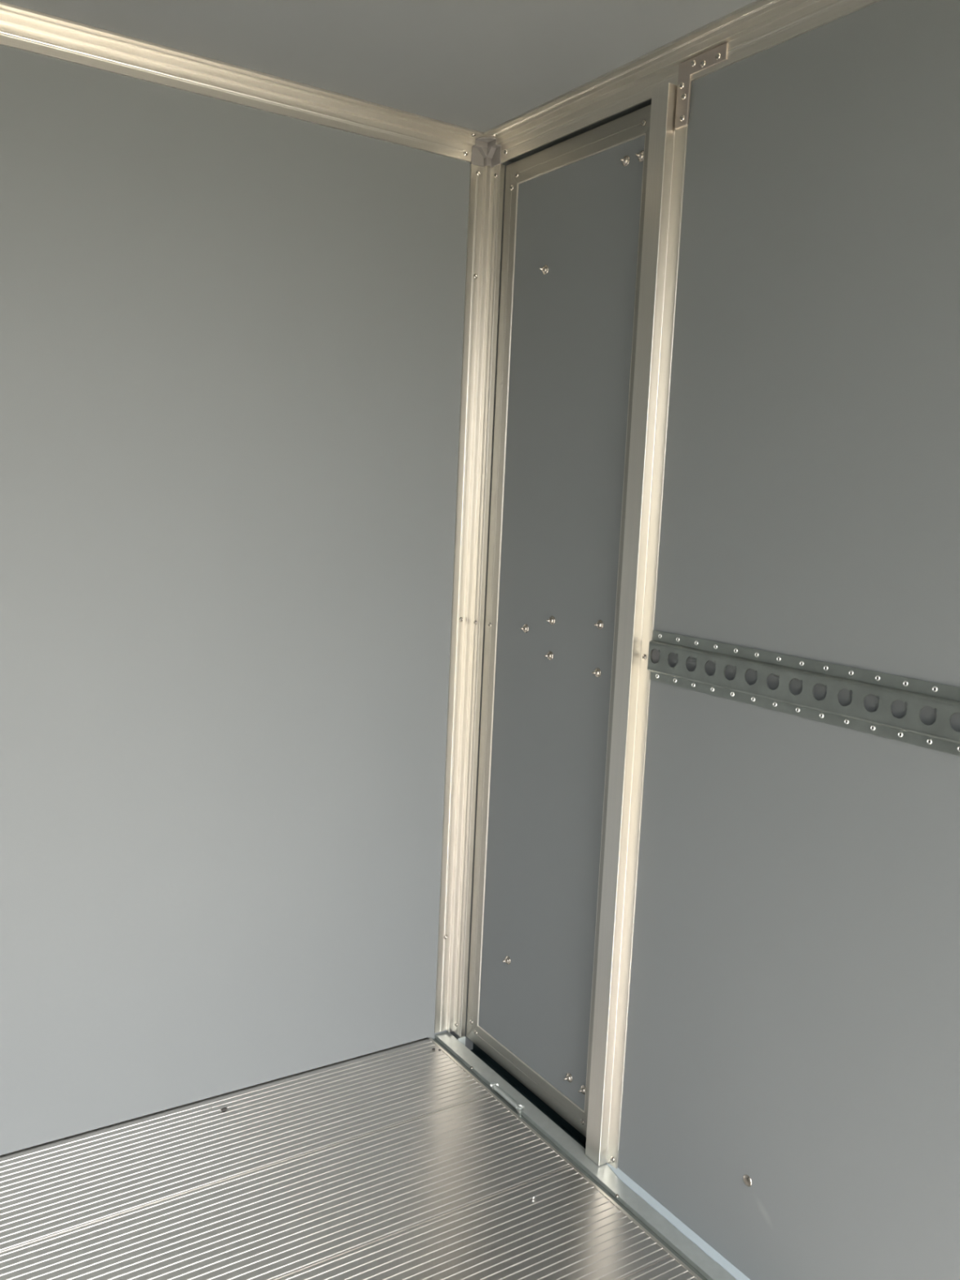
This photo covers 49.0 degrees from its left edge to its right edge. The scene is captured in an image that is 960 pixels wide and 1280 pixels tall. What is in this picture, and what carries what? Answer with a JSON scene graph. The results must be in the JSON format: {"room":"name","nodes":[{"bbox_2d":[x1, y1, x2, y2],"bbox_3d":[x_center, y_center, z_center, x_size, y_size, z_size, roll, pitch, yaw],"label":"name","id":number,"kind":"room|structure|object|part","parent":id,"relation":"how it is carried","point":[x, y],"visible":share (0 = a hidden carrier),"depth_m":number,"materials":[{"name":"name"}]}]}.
{"room":"cargo trailer interior","nodes":[
{"label":"cargo trailer interior","id":0,"kind":"room"},
{"bbox_2d":[0,44,470,1155],"bbox_3d":[-1.007,0.001,2.099,2.500,2.454,0.050,-2,9,-33],"label":"wall","id":1,"kind":"structure","parent":0,"point":[231,334],"depth_m":2.33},
{"bbox_2d":[0,1037,697,1279],"bbox_3d":[-0.298,1.330,0.977,2.277,0.062,3.060,-2,9,-33],"label":"floor","id":2,"kind":"structure","parent":0,"point":[394,1162],"depth_m":2.16,"materials":[{"name":"metal"}]},
{"bbox_2d":[0,0,756,132],"bbox_3d":[-0.146,-0.982,0.662,2.350,0.050,3.000,-2,9,-33],"label":"ceiling","id":3,"kind":"structure","parent":0,"point":[479,65],"depth_m":1.98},
{"bbox_2d":[0,1,483,162],"bbox_3d":[-0.971,-1.129,1.876,2.296,0.054,0.054,-2,9,-33],"label":"rail","id":4,"kind":"object","parent":3,"relation":"attached to","point":[20,28],"visible":1,"depth_m":2.17,"materials":[{"name":"metal"}]},
{"bbox_2d":[475,0,880,163],"bbox_3d":[0.814,-0.968,1.293,0.054,0.058,2.999,-2,9,-33],"label":"rail","id":5,"kind":"object","parent":3,"relation":"attached to","point":[758,26],"visible":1,"depth_m":2.01,"materials":[{"name":"metal"}]},
{"bbox_2d":[451,0,959,1279],"bbox_3d":[0.808,0.137,1.469,0.050,2.394,3.000,-2,9,-33],"label":"wall","id":6,"kind":"structure","parent":0,"point":[793,1025],"depth_m":1.80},
{"bbox_2d":[466,104,651,1137],"bbox_3d":[0.168,-0.001,2.436,0.041,2.210,0.548,-2,9,-33],"label":"door","id":7,"kind":"structure","parent":6,"relation":"in","point":[574,211],"depth_m":2.42,"materials":[{"name":"metal"}]},
{"bbox_3d":[0.124,1.066,2.581,0.029,0.053,0.548,-2,9,-33],"label":"frame rail","id":8,"kind":"part","parent":7,"relation":"part of","materials":[{"name":"silver metal"}]},
{"bbox_3d":[0.221,-1.070,2.296,0.029,0.051,0.548,-2,9,-33],"label":"frame rail","id":9,"kind":"part","parent":7,"relation":"part of","materials":[{"name":"silver metal"}]},
{"bbox_2d":[428,1031,736,1279],"bbox_3d":[0.723,1.277,1.598,0.115,0.050,2.997,-2,9,-33],"label":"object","id":10,"kind":"structure","parent":6,"relation":"attached to","point":[567,1142],"depth_m":2.36,"materials":[{"name":"metal"}]},
{"bbox_2d":[434,164,505,1037],"bbox_3d":[-0.031,-0.046,2.665,0.063,2.220,0.057,-2,9,-33],"label":"post","id":11,"kind":"object","parent":10,"relation":"on","point":[486,200],"visible":1,"depth_m":2.66,"materials":[{"name":"metal"}]},
{"bbox_2d":[470,137,502,167],"bbox_3d":[0.016,-1.163,2.513,0.054,0.056,0.057,-2,9,-33],"label":"connector","id":12,"kind":"object","parent":11,"relation":"on","point":[486,151],"visible":0.99,"depth_m":2.52,"materials":[{"name":"grey plastic"}]},
{"bbox_3d":[-0.006,-1.160,2.529,0.035,0.038,0.007,-2,9,-33],"label":"plate","id":13,"kind":"part","parent":12,"relation":"part of","materials":[{"name":"grey plastic"}]},
{"bbox_3d":[0.014,-1.188,2.496,0.034,0.002,0.036,-2,9,-33],"label":"plate","id":14,"kind":"part","parent":12,"relation":"part of","materials":[{"name":"grey plastic"}]},
{"bbox_3d":[0.041,-1.155,2.518,0.007,0.040,0.037,-2,9,-33],"label":"plate","id":15,"kind":"part","parent":12,"relation":"part of","materials":[{"name":"grey plastic"}]},
{"bbox_2d":[515,1105,524,1113],"bbox_3d":[0.096,1.115,2.498,0.023,0.012,0.023,-2,9,-33],"label":"screw","id":16,"kind":"object","parent":10,"relation":"on","point":[519,1108],"depth_m":2.50,"materials":[{"name":"silver metal"}]},
{"bbox_2d":[585,42,728,1168],"bbox_3d":[0.342,0.031,2.112,0.027,2.255,0.176,-2,9,-33],"label":"post","id":17,"kind":"object","parent":10,"relation":"on","point":[667,148],"depth_m":2.13,"materials":[{"name":"metal"}]},
{"bbox_3d":[0.408,-1.024,1.952,0.008,0.116,0.124,-2,9,-33],"label":"corner bracket","id":18,"kind":"part","parent":17,"relation":"part of","materials":[{"name":"silver metal"}]},
{"bbox_2d":[605,1162,750,1279],"bbox_3d":[0.607,1.222,1.787,0.015,0.009,1.250,-2,9,-33],"label":"bead","id":19,"kind":"object","parent":10,"relation":"on","point":[676,1222],"visible":1,"depth_m":2.10,"materials":[{"name":"grey metal"}]},
{"bbox_2d":[742,1174,751,1186],"bbox_3d":[0.496,1.005,1.957,0.004,0.022,0.022,-2,9,-33],"label":"bolt","id":20,"kind":"object","parent":6,"relation":"attached to","point":[747,1180],"visible":1,"depth_m":1.95,"materials":[{"name":"silver metal"}]},
{"bbox_2d":[647,630,959,755],"bbox_3d":[0.942,0.179,1.206,0.012,0.100,2.206,-2,9,-33],"label":"rail","id":21,"kind":"object","parent":6,"relation":"attached to","point":[940,735],"visible":1,"depth_m":1.78,"materials":[{"name":"metal"}]}
]}

